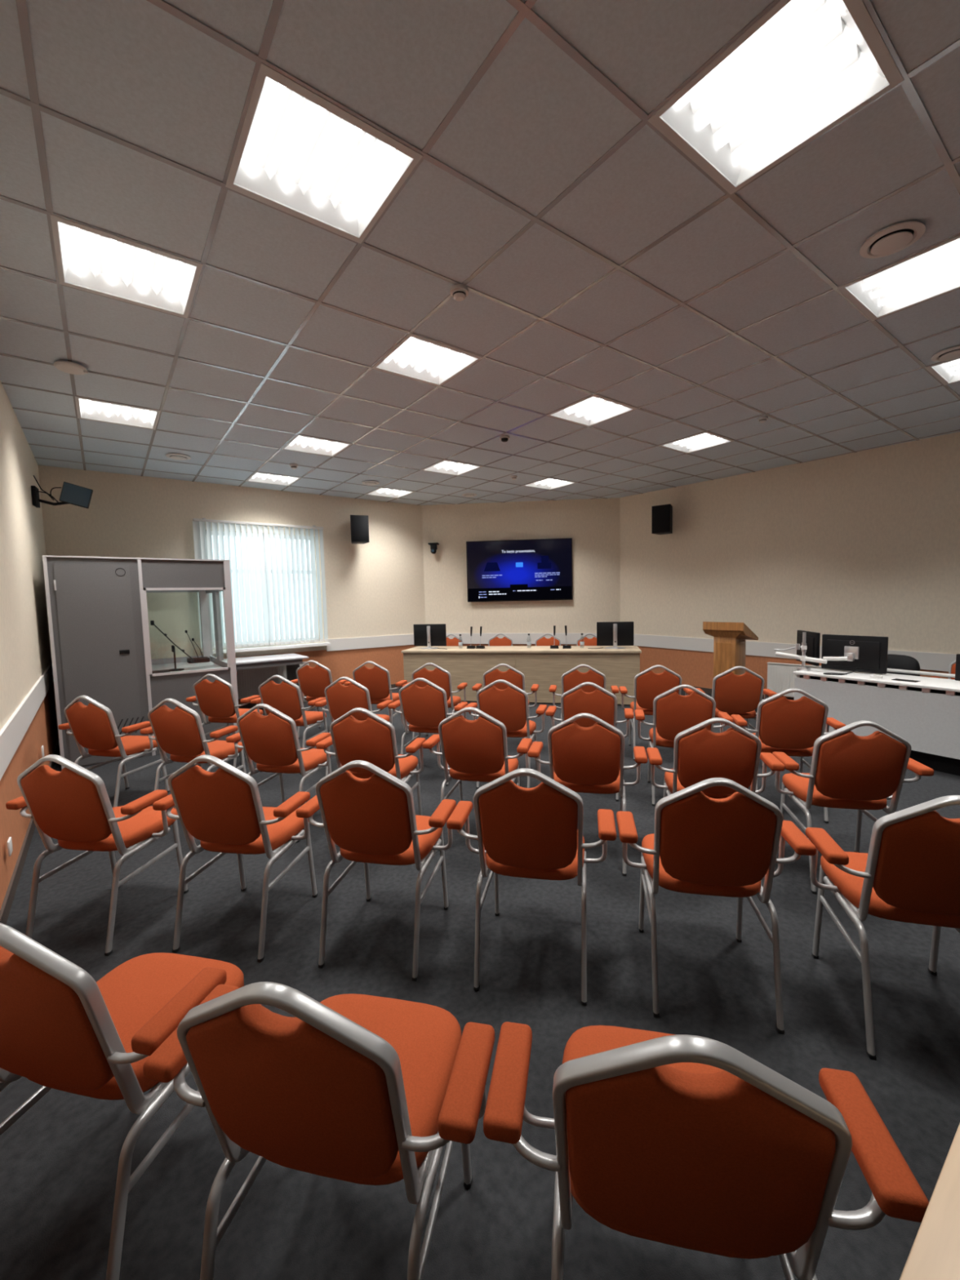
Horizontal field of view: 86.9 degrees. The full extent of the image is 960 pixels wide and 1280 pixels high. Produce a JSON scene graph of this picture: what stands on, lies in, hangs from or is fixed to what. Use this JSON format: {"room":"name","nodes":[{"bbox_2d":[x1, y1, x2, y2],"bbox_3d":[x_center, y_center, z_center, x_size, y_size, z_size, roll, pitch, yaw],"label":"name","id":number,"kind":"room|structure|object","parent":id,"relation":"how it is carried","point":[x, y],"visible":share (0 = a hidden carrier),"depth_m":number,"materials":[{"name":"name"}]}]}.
{"room":"conference room","nodes":[
{"label":"conference room","id":0,"kind":"room"},
{"bbox_2d":[0,380,58,910],"bbox_3d":[-2.454,-0.256,2.182,0.332,3.415,10.601,-5,6,-36],"label":"wall","id":1,"kind":"structure","parent":0,"point":[25,653],"depth_m":3.92,"materials":[{"name":"beige paint"}]},
{"bbox_2d":[6,836,13,856],"bbox_3d":[-2.528,1.110,2.725,0.010,0.080,0.080,-5,6,-36],"label":"wall socket","id":2,"kind":"object","parent":1,"relation":"attached to","point":[9,842],"visible":1,"depth_m":2.70,"materials":[{"name":"white plastic"}]},
{"bbox_2d":[0,661,53,780],"bbox_3d":[-2.305,0.668,2.351,0.018,0.420,10.000,-5,6,-36],"label":"wall rail","id":3,"kind":"object","parent":1,"relation":"attached to","point":[13,731],"depth_m":3.44,"materials":[{"name":"white"}]},
{"bbox_2d":[0,737,59,924],"bbox_3d":[-2.290,1.393,2.408,0.014,0.085,10.000,-5,6,-36],"label":"baseboard","id":4,"kind":"structure","parent":1,"relation":"attached to","point":[5,910],"depth_m":2.96,"materials":[{"name":"brown"}]},
{"bbox_2d":[31,475,93,508],"bbox_3d":[-4.438,-1.569,5.405,0.505,0.322,0.160,-4,5,-30],"label":"wall speaker","id":5,"kind":"object","parent":1,"relation":"attached to","point":[75,495],"visible":1,"depth_m":5.40,"materials":[{"name":"black plastic"}]},
{"bbox_2d":[38,465,425,704],"bbox_3d":[-3.227,-0.702,8.003,5.440,3.415,0.300,-5,6,-36],"label":"wall","id":6,"kind":"structure","parent":0,"point":[375,588],"depth_m":7.67,"materials":[{"name":"beige paint"}]},
{"bbox_2d":[205,530,319,648],"bbox_3d":[-3.358,-0.789,7.900,1.620,1.710,0.060,-5,6,-36],"label":"window","id":7,"kind":"structure","parent":6,"relation":"in","point":[206,531],"depth_m":7.93,"materials":[{"name":"white"}]},
{"bbox_2d":[192,517,328,649],"bbox_3d":[-3.262,-0.846,7.708,1.853,1.860,0.098,-5,6,-36],"label":"vertical blind","id":8,"kind":"object","parent":7,"relation":"attached to","point":[199,526],"visible":0.84,"depth_m":7.70,"materials":[{"name":"white fabric"}]},
{"bbox_2d":[200,642,330,654],"bbox_3d":[-3.284,0.117,7.850,1.840,0.040,0.400,-5,6,-36],"label":"window sill","id":9,"kind":"structure","parent":6,"relation":"attached to","point":[307,645],"depth_m":7.75,"materials":[{"name":"white"}]},
{"bbox_2d":[236,661,309,698],"bbox_3d":[-3.203,0.611,7.845,1.108,0.462,0.114,-5,6,-36],"label":"radiator","id":10,"kind":"object","parent":6,"relation":"attached to","point":[249,681],"visible":0.45,"depth_m":7.65,"materials":[{"name":"grey metal"}]},
{"bbox_2d":[238,684,402,708],"bbox_3d":[-3.136,0.968,7.980,5.340,0.085,0.014,-5,6,-36],"label":"baseboard","id":11,"kind":"structure","parent":6,"relation":"attached to","point":[249,705],"depth_m":7.71,"materials":[{"name":"brown"}]},
{"bbox_2d":[350,515,368,543],"bbox_3d":[-2.024,-1.824,8.412,0.290,0.430,0.383,-3,5,-22],"label":"wall speaker","id":12,"kind":"object","parent":6,"relation":"attached to","point":[359,524],"visible":1,"depth_m":8.24,"materials":[{"name":"black"}]},
{"bbox_2d":[326,634,413,651],"bbox_3d":[-1.772,0.029,8.931,1.900,0.202,0.018,-5,6,-36],"label":"wall rail","id":13,"kind":"object","parent":6,"relation":"attached to","point":[338,644],"visible":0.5,"depth_m":8.81,"materials":[{"name":"white"}]},
{"bbox_2d":[0,0,959,505],"bbox_3d":[1.067,-2.301,4.669,9.100,0.296,10.500,-5,6,-36],"label":"ceiling","id":14,"kind":"structure","parent":0,"point":[134,72],"depth_m":2.55,"materials":[{"name":"tile"}]},
{"bbox_2d":[53,360,88,374],"bbox_3d":[-2.930,-1.947,3.631,0.194,0.052,0.190,-5,6,-36],"label":"disc","id":15,"kind":"object","parent":14,"relation":"attached to","point":[69,367],"visible":1,"depth_m":3.61,"materials":[{"name":"white"}]},
{"bbox_2d":[75,395,160,430],"bbox_3d":[-3.269,-2.077,4.581,0.599,0.079,0.599,-5,6,-36],"label":"ceiling light","id":16,"kind":"object","parent":14,"relation":"attached to","point":[89,409],"visible":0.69,"depth_m":4.68,"materials":[{"name":"grey plastic"}]},
{"bbox_2d":[49,213,202,318],"bbox_3d":[-1.840,-1.956,2.656,0.599,0.079,0.599,-5,6,-36],"label":"ceiling light","id":17,"kind":"object","parent":14,"relation":"attached to","point":[90,260],"visible":0.8,"depth_m":2.70,"materials":[{"name":"grey plastic"}]},
{"bbox_2d":[165,453,191,460],"bbox_3d":[-3.509,-2.125,5.896,0.256,0.029,0.256,-5,6,-36],"label":"ceiling vent","id":18,"kind":"object","parent":14,"relation":"in","point":[172,455],"visible":1,"depth_m":5.86,"materials":[{"name":"white plastic"}]},
{"bbox_2d":[245,471,301,485],"bbox_3d":[-2.895,-2.286,7.090,0.599,0.079,0.599,-5,6,-36],"label":"ceiling light","id":19,"kind":"object","parent":14,"relation":"attached to","point":[261,477],"visible":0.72,"depth_m":7.22,"materials":[{"name":"grey"}]},
{"bbox_2d":[281,434,351,457],"bbox_3d":[-1.824,-2.195,5.647,0.599,0.079,0.599,-5,6,-36],"label":"ceiling light","id":20,"kind":"object","parent":14,"relation":"attached to","point":[300,443],"visible":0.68,"depth_m":5.76,"materials":[{"name":"grey plastic"}]},
{"bbox_2d":[225,62,422,244],"bbox_3d":[-0.644,-1.935,2.049,0.599,0.079,0.599,-5,6,-36],"label":"ceiling light","id":21,"kind":"object","parent":14,"relation":"attached to","point":[300,154],"visible":1,"depth_m":2.07,"materials":[{"name":"grey plastic"}]},
{"bbox_2d":[364,487,415,497],"bbox_3d":[-1.450,-2.404,8.156,0.599,0.079,0.599,-5,6,-36],"label":"ceiling light","id":22,"kind":"object","parent":14,"relation":"attached to","point":[382,491],"visible":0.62,"depth_m":8.29,"materials":[{"name":"grey"}]},
{"bbox_2d":[371,333,483,386],"bbox_3d":[-0.395,-2.075,3.722,0.599,0.079,0.599,-5,6,-36],"label":"ceiling light","id":23,"kind":"object","parent":14,"relation":"attached to","point":[415,357],"visible":0.84,"depth_m":3.79,"materials":[{"name":"grey plastic"}]},
{"bbox_2d":[421,459,483,475],"bbox_3d":[-0.378,-2.313,6.713,0.599,0.079,0.599,-5,6,-36],"label":"ceiling light","id":24,"kind":"object","parent":14,"relation":"attached to","point":[446,467],"visible":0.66,"depth_m":6.83,"materials":[{"name":"grey"}]},
{"bbox_2d":[449,283,468,301],"bbox_3d":[-0.116,-1.948,2.852,0.104,0.055,0.104,-5,6,-36],"label":"smoke detector","id":25,"kind":"object","parent":14,"relation":"attached to","point":[459,292],"visible":1,"depth_m":2.82,"materials":[{"name":"white plastic"}]},
{"bbox_2d":[0,0,959,505],"bbox_3d":[1.076,-2.150,4.684,9.112,0.005,10.500,-5,6,-36],"label":"grid","id":26,"kind":"object","parent":14,"relation":"attached to","point":[524,9],"visible":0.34,"depth_m":2.64,"materials":[{"name":"grey metal"}]},
{"bbox_2d":[522,477,577,489],"bbox_3d":[1.067,-2.432,7.778,0.599,0.079,0.599,-5,6,-36],"label":"ceiling light","id":27,"kind":"object","parent":14,"relation":"attached to","point":[548,483],"visible":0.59,"depth_m":7.91,"materials":[{"name":"grey"}]},
{"bbox_2d":[546,394,637,426],"bbox_3d":[1.051,-2.193,4.788,0.599,0.079,0.599,-5,6,-36],"label":"ceiling light","id":28,"kind":"object","parent":14,"relation":"attached to","point":[593,410],"visible":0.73,"depth_m":4.88,"materials":[{"name":"grey plastic"}]},
{"bbox_2d":[658,431,733,453],"bbox_3d":[2.496,-2.311,5.854,0.599,0.079,0.599,-5,6,-36],"label":"ceiling light","id":29,"kind":"object","parent":14,"relation":"attached to","point":[704,440],"visible":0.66,"depth_m":5.95,"materials":[{"name":"grey"}]},
{"bbox_2d":[647,0,903,194],"bbox_3d":[1.034,-1.954,1.798,0.599,0.079,0.599,-5,6,-36],"label":"ceiling light","id":30,"kind":"object","parent":14,"relation":"attached to","point":[805,67],"visible":0.98,"depth_m":1.81,"materials":[{"name":"grey plastic"}]},
{"bbox_2d":[859,221,925,258],"bbox_3d":[2.051,-1.984,2.526,0.256,0.029,0.256,-5,6,-36],"label":"ceiling vent","id":31,"kind":"object","parent":14,"relation":"in","point":[892,239],"visible":1,"depth_m":2.50,"materials":[{"name":"white plastic"}]},
{"bbox_2d":[836,235,959,320],"bbox_3d":[2.480,-2.072,2.864,0.599,0.079,0.599,-5,6,-36],"label":"ceiling light","id":32,"kind":"object","parent":14,"relation":"attached to","point":[931,273],"visible":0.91,"depth_m":2.95,"materials":[{"name":"grey plastic"}]},
{"bbox_2d":[924,357,959,385],"bbox_3d":[3.925,-2.191,3.929,0.599,0.079,0.599,-5,6,-36],"label":"ceiling light","id":33,"kind":"object","parent":14,"relation":"attached to","point":[947,372],"visible":0.83,"depth_m":4.13,"materials":[{"name":"grey"}]},
{"bbox_2d":[930,345,959,361],"bbox_3d":[3.506,-2.115,3.747,0.256,0.029,0.256,-5,6,-36],"label":"ceiling vent","id":34,"kind":"object","parent":14,"relation":"in","point":[953,353],"visible":1,"depth_m":3.74,"materials":[{"name":"white plastic"}]},
{"bbox_2d":[0,688,959,1279],"bbox_3d":[1.148,1.204,4.949,8.600,0.100,10.000,-5,6,-36],"label":"floor","id":35,"kind":"structure","parent":0,"point":[59,1161],"depth_m":1.97,"materials":[{"name":"grey carpet"}]},
{"bbox_2d":[5,754,188,955],"bbox_3d":[-1.873,0.953,2.562,0.678,0.920,0.555,-1,5,8],"label":"armchair","id":36,"kind":"object","parent":35,"relation":"on","point":[72,806],"visible":0.95,"depth_m":2.35,"materials":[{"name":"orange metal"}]},
{"bbox_2d":[57,695,169,807],"bbox_3d":[-2.921,0.854,4.100,0.678,0.920,0.555,0,5,13],"label":"armchair","id":37,"kind":"object","parent":35,"relation":"on","point":[93,726],"visible":0.86,"depth_m":3.90,"materials":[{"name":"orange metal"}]},
{"bbox_2d":[0,923,244,1279],"bbox_3d":[-0.957,1.029,1.344,0.678,0.920,0.555,0,5,13],"label":"armchair","id":38,"kind":"object","parent":35,"relation":"on","point":[61,1028],"visible":0.81,"depth_m":1.12,"materials":[{"name":"orange fabric"}]},
{"bbox_2d":[42,555,238,768],"bbox_3d":[-3.927,0.146,5.970,1.607,2.080,1.612,-5,6,-36],"label":"booth","id":39,"kind":"object","parent":35,"relation":"on","point":[98,620],"visible":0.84,"depth_m":5.18,"materials":[{"name":"silver metal"}]},
{"bbox_2d":[150,620,196,671],"bbox_3d":[-3.625,0.060,6.009,0.440,0.600,0.180,-5,6,-36],"label":"boom stand","id":40,"kind":"object","parent":39,"relation":"on","point":[152,622],"visible":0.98,"depth_m":6.00,"materials":[{"name":"black"}]},
{"bbox_2d":[185,630,209,663],"bbox_3d":[-3.805,0.080,6.812,0.260,0.442,0.180,-5,6,-36],"label":"console","id":41,"kind":"object","parent":39,"relation":"on","point":[199,660],"visible":1,"depth_m":6.78,"materials":[{"name":"black"}]},
{"bbox_2d":[140,697,246,791],"bbox_3d":[-2.141,0.853,3.890,0.678,0.920,0.555,0,5,14],"label":"armchair","id":42,"kind":"object","parent":35,"relation":"on","point":[179,732],"visible":0.87,"depth_m":3.68,"materials":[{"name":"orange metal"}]},
{"bbox_2d":[186,673,262,767],"bbox_3d":[-2.524,0.762,5.142,0.678,0.920,0.555,0,5,12],"label":"armchair","id":43,"kind":"object","parent":35,"relation":"on","point":[216,700],"visible":0.7,"depth_m":4.92,"materials":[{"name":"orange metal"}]},
{"bbox_2d":[152,755,317,962],"bbox_3d":[-1.144,0.941,2.503,0.678,0.920,0.555,-1,5,10],"label":"armchair","id":44,"kind":"object","parent":35,"relation":"on","point":[222,809],"visible":0.94,"depth_m":2.29,"materials":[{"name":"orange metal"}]},
{"bbox_2d":[223,653,308,685],"bbox_3d":[-3.146,0.660,7.351,1.120,0.800,0.720,-5,6,-36],"label":"side table","id":45,"kind":"object","parent":35,"relation":"on","point":[292,661],"visible":0.5,"depth_m":7.23,"materials":[{"name":"grey"}]},
{"bbox_2d":[226,703,331,842],"bbox_3d":[-1.367,0.857,3.619,0.678,0.920,0.555,0,5,13],"label":"armchair","id":46,"kind":"object","parent":35,"relation":"on","point":[271,741],"visible":0.83,"depth_m":3.41,"materials":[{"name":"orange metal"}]},
{"bbox_2d":[250,675,327,774],"bbox_3d":[-1.803,0.760,4.951,0.678,0.920,0.555,0,5,14],"label":"armchair","id":47,"kind":"object","parent":35,"relation":"on","point":[286,697],"visible":0.61,"depth_m":4.72,"materials":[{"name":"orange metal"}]},
{"bbox_2d":[142,982,494,1279],"bbox_3d":[-0.296,1.028,1.155,0.678,0.920,0.555,0,5,12],"label":"armchair","id":48,"kind":"object","parent":35,"relation":"on","point":[361,1089],"visible":1,"depth_m":0.94,"materials":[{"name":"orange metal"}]},
{"bbox_2d":[290,660,348,738],"bbox_3d":[-1.870,0.670,6.097,0.678,0.920,0.555,0,5,12],"label":"armchair","id":49,"kind":"object","parent":35,"relation":"on","point":[313,682],"visible":0.52,"depth_m":5.87,"materials":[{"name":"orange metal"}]},
{"bbox_2d":[315,676,393,775],"bbox_3d":[-1.122,0.761,4.747,0.678,0.920,0.555,0,5,14],"label":"armchair","id":50,"kind":"object","parent":35,"relation":"on","point":[340,699],"visible":0.61,"depth_m":4.51,"materials":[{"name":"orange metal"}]},
{"bbox_2d":[315,707,425,844],"bbox_3d":[-0.686,0.857,3.421,0.678,0.920,0.555,0,5,12],"label":"armchair","id":51,"kind":"object","parent":35,"relation":"on","point":[372,740],"visible":0.7,"depth_m":3.19,"materials":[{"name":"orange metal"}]},
{"bbox_2d":[295,760,456,981],"bbox_3d":[-0.436,0.934,2.376,0.678,0.920,0.555,0,5,12],"label":"armchair","id":52,"kind":"object","parent":35,"relation":"on","point":[373,820],"visible":1,"depth_m":2.16,"materials":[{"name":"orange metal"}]},
{"bbox_2d":[344,661,407,732],"bbox_3d":[-1.163,0.670,5.893,0.678,0.920,0.555,0,5,11],"label":"armchair","id":53,"kind":"object","parent":35,"relation":"on","point":[376,679],"visible":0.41,"depth_m":5.65,"materials":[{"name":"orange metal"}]},
{"bbox_2d":[387,677,467,786],"bbox_3d":[-0.429,0.758,4.583,0.678,0.920,0.555,0,5,15],"label":"armchair","id":54,"kind":"object","parent":35,"relation":"on","point":[424,708],"visible":0.68,"depth_m":4.36,"materials":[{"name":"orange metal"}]},
{"bbox_2d":[402,662,467,738],"bbox_3d":[-0.465,0.677,5.612,0.678,0.920,0.555,0,5,12],"label":"armchair","id":55,"kind":"object","parent":35,"relation":"on","point":[440,677],"visible":0.57,"depth_m":5.36,"materials":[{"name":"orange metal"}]},
{"bbox_2d":[445,634,462,646],"bbox_3d":[-0.574,0.388,9.057,0.702,0.952,0.575,0,5,13],"label":"armchair","id":56,"kind":"object","parent":35,"relation":"on","point":[455,642],"visible":0.04,"depth_m":9.22,"materials":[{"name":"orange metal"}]},
{"bbox_2d":[422,706,532,850],"bbox_3d":[0.012,0.845,3.364,0.678,0.920,0.555,0,5,14],"label":"armchair","id":57,"kind":"object","parent":35,"relation":"on","point":[473,750],"visible":0.74,"depth_m":3.14,"materials":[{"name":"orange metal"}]},
{"bbox_2d":[488,633,512,645],"bbox_3d":[0.327,0.379,8.915,0.702,0.952,0.575,0,5,13],"label":"armchair","id":58,"kind":"object","parent":35,"relation":"on","point":[495,641],"visible":0.12,"depth_m":9.09,"materials":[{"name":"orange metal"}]},
{"bbox_2d":[471,663,538,754],"bbox_3d":[0.292,0.676,5.409,0.678,0.920,0.555,0,5,11],"label":"armchair","id":59,"kind":"object","parent":35,"relation":"on","point":[512,675],"visible":0.44,"depth_m":5.14,"materials":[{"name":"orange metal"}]},
{"bbox_2d":[464,679,546,788],"bbox_3d":[0.245,0.758,4.390,0.678,0.920,0.555,0,5,15],"label":"armchair","id":60,"kind":"object","parent":35,"relation":"on","point":[509,705],"visible":0.69,"depth_m":4.16,"materials":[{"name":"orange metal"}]},
{"bbox_2d":[401,645,641,704],"bbox_3d":[0.613,0.527,7.936,3.600,0.800,0.750,0,5,13],"label":"desk","id":61,"kind":"object","parent":35,"relation":"on","point":[544,666],"visible":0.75,"depth_m":7.55,"materials":[{"name":"brown wood"}]},
{"bbox_2d":[413,623,446,648],"bbox_3d":[-0.826,-0.056,8.161,0.545,0.392,0.207,0,5,13],"label":"monitor","id":62,"kind":"object","parent":61,"relation":"on","point":[435,634],"visible":1,"depth_m":8.19,"materials":[{"name":"black plastic"}]},
{"bbox_2d":[596,621,633,648],"bbox_3d":[2.010,-0.071,7.527,0.535,0.392,0.207,0,5,13],"label":"monitor","id":63,"kind":"object","parent":61,"relation":"on","point":[615,634],"visible":1,"depth_m":7.55,"materials":[{"name":"black plastic"}]},
{"bbox_2d":[446,768,616,1005],"bbox_3d":[0.238,0.930,2.230,0.678,0.920,0.555,0,5,12],"label":"armchair","id":64,"kind":"object","parent":35,"relation":"on","point":[527,833],"visible":1,"depth_m":2.00,"materials":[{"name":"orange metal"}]},
{"bbox_2d":[535,633,560,645],"bbox_3d":[1.143,0.382,8.635,0.702,0.952,0.575,0,5,13],"label":"armchair","id":65,"kind":"object","parent":35,"relation":"on","point":[544,641],"visible":0.13,"depth_m":8.81,"materials":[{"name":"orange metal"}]},
{"bbox_2d":[549,664,618,722],"bbox_3d":[1.066,0.674,5.211,0.678,0.920,0.555,0,5,11],"label":"armchair","id":66,"kind":"object","parent":35,"relation":"on","point":[572,677],"visible":0.52,"depth_m":4.95,"materials":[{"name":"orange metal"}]},
{"bbox_2d":[576,633,596,645],"bbox_3d":[1.824,0.385,8.405,0.702,0.952,0.575,0,5,13],"label":"armchair","id":67,"kind":"object","parent":35,"relation":"on","point":[588,642],"visible":0.07,"depth_m":8.59,"materials":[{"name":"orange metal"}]},
{"bbox_2d":[527,712,647,875],"bbox_3d":[0.664,0.849,3.133,0.678,0.920,0.555,0,5,14],"label":"armchair","id":68,"kind":"object","parent":35,"relation":"on","point":[590,759],"visible":0.73,"depth_m":2.91,"materials":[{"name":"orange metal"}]},
{"bbox_2d":[545,681,634,801],"bbox_3d":[0.906,0.760,4.177,0.678,0.920,0.555,0,5,14],"label":"armchair","id":69,"kind":"object","parent":35,"relation":"on","point":[600,703],"visible":0.56,"depth_m":3.92,"materials":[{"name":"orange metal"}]},
{"bbox_2d":[618,665,693,760],"bbox_3d":[1.734,0.672,5.043,0.678,0.920,0.555,0,5,11],"label":"armchair","id":70,"kind":"object","parent":35,"relation":"on","point":[648,685],"visible":0.58,"depth_m":4.82,"materials":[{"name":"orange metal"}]},
{"bbox_2d":[634,684,733,805],"bbox_3d":[1.564,0.761,3.969,0.678,0.920,0.555,0,5,15],"label":"armchair","id":71,"kind":"object","parent":35,"relation":"on","point":[673,713],"visible":0.64,"depth_m":3.74,"materials":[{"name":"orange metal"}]},
{"bbox_2d":[483,1022,928,1279],"bbox_3d":[0.381,1.023,1.030,0.678,0.920,0.555,0,5,12],"label":"armchair","id":72,"kind":"object","parent":35,"relation":"on","point":[692,1142],"visible":0.99,"depth_m":0.79,"materials":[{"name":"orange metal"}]},
{"bbox_2d":[646,717,784,884],"bbox_3d":[1.326,0.848,2.955,0.678,0.920,0.555,0,5,13],"label":"armchair","id":73,"kind":"object","parent":35,"relation":"on","point":[700,753],"visible":0.69,"depth_m":2.72,"materials":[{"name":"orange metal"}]},
{"bbox_2d":[616,777,816,1034],"bbox_3d":[0.911,0.927,2.083,0.678,0.920,0.555,0,5,11],"label":"armchair","id":74,"kind":"object","parent":35,"relation":"on","point":[700,844],"visible":1,"depth_m":1.86,"materials":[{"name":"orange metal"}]},
{"bbox_2d":[702,622,758,710],"bbox_3d":[3.335,0.354,6.769,0.440,1.205,0.540,-5,6,-36],"label":"lectern","id":75,"kind":"object","parent":35,"relation":"on","point":[730,638],"visible":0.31,"depth_m":6.63,"materials":[{"name":"brown wood"}]},
{"bbox_2d":[694,666,777,766],"bbox_3d":[2.399,0.672,4.849,0.678,0.920,0.555,0,5,12],"label":"armchair","id":76,"kind":"object","parent":35,"relation":"on","point":[732,694],"visible":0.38,"depth_m":4.62,"materials":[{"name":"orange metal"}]},
{"bbox_2d":[730,688,845,822],"bbox_3d":[2.211,0.766,3.728,0.678,0.920,0.555,0,5,15],"label":"armchair","id":77,"kind":"object","parent":35,"relation":"on","point":[788,726],"visible":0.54,"depth_m":3.50,"materials":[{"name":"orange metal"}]},
{"bbox_2d":[772,720,933,893],"bbox_3d":[1.998,0.842,2.829,0.678,0.920,0.555,0,5,12],"label":"armchair","id":78,"kind":"object","parent":35,"relation":"on","point":[849,771],"visible":0.8,"depth_m":2.62,"materials":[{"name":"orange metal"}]},
{"bbox_2d":[792,666,959,775],"bbox_3d":[4.373,0.741,4.269,0.880,0.784,2.900,-4,5,-31],"label":"desk","id":79,"kind":"object","parent":35,"relation":"on","point":[925,713],"depth_m":4.53,"materials":[{"name":"white laminate"}]},
{"bbox_2d":[795,630,820,666],"bbox_3d":[3.646,0.083,5.660,0.066,0.358,0.500,0,5,11],"label":"monitor","id":80,"kind":"object","parent":79,"relation":"on","point":[812,638],"visible":0.66,"depth_m":5.52,"materials":[{"name":"black plastic"}]},
{"bbox_2d":[773,631,854,671],"bbox_3d":[3.451,0.121,5.281,0.720,0.400,0.156,3,6,44],"label":"monitor stand","id":81,"kind":"object","parent":79,"relation":"on","point":[850,657],"visible":1,"depth_m":5.31,"materials":[{"name":"silver metal"}]},
{"bbox_2d":[821,634,888,674],"bbox_3d":[3.760,0.136,5.114,0.068,0.360,0.565,-4,5,-32],"label":"monitor","id":82,"kind":"object","parent":81,"relation":"attached to","point":[870,652],"visible":0.98,"depth_m":5.06,"materials":[{"name":"black plastic"}]},
{"bbox_2d":[887,668,955,677],"bbox_3d":[4.802,0.375,4.268,0.100,0.023,2.500,-4,5,-31],"label":"shelf","id":83,"kind":"object","parent":79,"relation":"attached to","point":[948,675],"depth_m":4.98,"materials":[{"name":"plastic"}]},
{"bbox_2d":[955,653,959,680],"bbox_3d":[4.373,0.257,4.310,0.052,0.238,0.500,-4,5,-28],"label":"monitor","id":84,"kind":"object","parent":79,"relation":"on","point":[957,655],"visible":1,"depth_m":4.51,"materials":[{"name":"black plastic"}]},
{"bbox_2d":[805,795,959,1059],"bbox_3d":[1.584,0.928,1.879,0.678,0.920,0.555,0,5,15],"label":"armchair","id":85,"kind":"object","parent":35,"relation":"on","point":[909,873],"visible":0.98,"depth_m":1.71,"materials":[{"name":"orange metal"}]},
{"bbox_2d":[887,653,919,675],"bbox_3d":[4.246,0.609,5.360,0.594,0.880,0.548,-5,6,-36],"label":"office chair","id":86,"kind":"object","parent":35,"relation":"on","point":[894,661],"visible":0.04,"depth_m":5.35,"materials":[{"name":"black"}]},
{"bbox_2d":[899,1123,959,1279],"bbox_3d":[1.256,1.111,0.739,1.900,0.750,0.720,-5,6,-36],"label":"table","id":87,"kind":"object","parent":35,"relation":"on","point":[935,1252],"visible":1,"depth_m":0.65,"materials":[{"name":"beige wood"}]},
{"bbox_2d":[929,661,955,679],"bbox_3d":[4.766,0.612,4.917,0.555,0.920,0.678,-5,6,-36],"label":"armchair","id":88,"kind":"object","parent":35,"relation":"on","point":[953,665],"visible":0.12,"depth_m":5.17,"materials":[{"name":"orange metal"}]},
{"bbox_2d":[422,497,620,646],"bbox_3d":[0.758,-0.908,9.437,3.772,3.415,0.300,-1,5,5],"label":"wall","id":89,"kind":"structure","parent":0,"point":[593,525],"depth_m":9.25,"materials":[{"name":"beige paint"}]},
{"bbox_2d":[466,537,572,602],"bbox_3d":[0.713,-1.261,9.213,1.905,1.100,0.094,-1,5,5],"label":"television","id":90,"kind":"object","parent":89,"relation":"attached to","point":[538,569],"visible":1,"depth_m":9.17,"materials":[{"name":"black plastic"}]},
{"bbox_2d":[484,562,500,571],"bbox_3d":[0.219,-1.329,9.201,0.300,0.160,0.001,-1,5,5],"label":"picture","id":91,"kind":"object","parent":90,"relation":"attached to","point":[490,566],"depth_m":9.20},
{"bbox_2d":[479,589,554,597],"bbox_3d":[0.664,-0.844,9.204,1.370,0.120,0.003,-1,5,5],"label":"print","id":92,"kind":"object","parent":90,"relation":"attached to","point":[551,589],"depth_m":9.25},
{"bbox_2d":[488,589,560,595],"bbox_3d":[0.808,-0.872,9.190,1.300,0.074,0.010,-1,5,5],"label":"print","id":93,"kind":"object","parent":90,"relation":"attached to","point":[556,589],"depth_m":9.23},
{"bbox_2d":[537,555,551,568],"bbox_3d":[1.159,-1.399,9.119,0.250,0.230,0.002,-1,5,5],"label":"picture","id":94,"kind":"object","parent":90,"relation":"attached to","point":[544,564],"depth_m":9.12},
{"bbox_2d":[534,572,559,580],"bbox_3d":[1.215,-1.145,9.135,0.450,0.140,0.004,-1,5,5],"label":"print","id":95,"kind":"object","parent":90,"relation":"attached to","point":[545,572],"depth_m":9.14},
{"bbox_2d":[446,633,596,644],"bbox_3d":[0.765,-0.024,9.349,3.572,0.265,0.018,-1,5,5],"label":"wall rail","id":96,"kind":"object","parent":89,"relation":"attached to","point":[517,638],"visible":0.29,"depth_m":9.34,"materials":[{"name":"white"}]},
{"bbox_2d":[619,431,959,697],"bbox_3d":[5.211,-0.758,6.266,0.300,3.415,8.071,-5,6,-41],"label":"wall","id":97,"kind":"structure","parent":0,"point":[867,542],"depth_m":6.90,"materials":[{"name":"beige paint"}]},
{"bbox_2d":[651,503,672,534],"bbox_3d":[2.975,-1.929,8.162,0.290,0.430,0.401,2,6,37],"label":"wall speaker","id":98,"kind":"object","parent":97,"relation":"attached to","point":[661,515],"visible":1,"depth_m":8.01,"materials":[{"name":"black"}]},
{"bbox_2d":[680,686,794,700],"bbox_3d":[5.065,0.908,6.372,0.014,0.085,7.671,-5,6,-41],"label":"baseboard","id":99,"kind":"structure","parent":97,"relation":"attached to","point":[708,691],"depth_m":8.03,"materials":[{"name":"brown"}]},
{"bbox_2d":[767,662,821,697],"bbox_3d":[4.519,0.572,6.894,0.114,0.457,1.108,-5,6,-41],"label":"radiator","id":100,"kind":"object","parent":97,"relation":"attached to","point":[780,677],"visible":0.25,"depth_m":7.13,"materials":[{"name":"white metal"}]},
{"bbox_2d":[767,662,821,666],"bbox_3d":[4.497,0.351,6.861,0.068,0.012,1.108,-5,6,-41],"label":"grille","id":101,"kind":"object","parent":100,"relation":"attached to","point":[769,664],"depth_m":7.10,"materials":[{"name":"white metal"}]},
{"bbox_2d":[633,634,955,671],"bbox_3d":[5.048,0.225,6.316,0.018,0.355,7.671,-5,6,-41],"label":"wall rail","id":102,"kind":"object","parent":97,"relation":"attached to","point":[926,660],"depth_m":7.42,"materials":[{"name":"white"}]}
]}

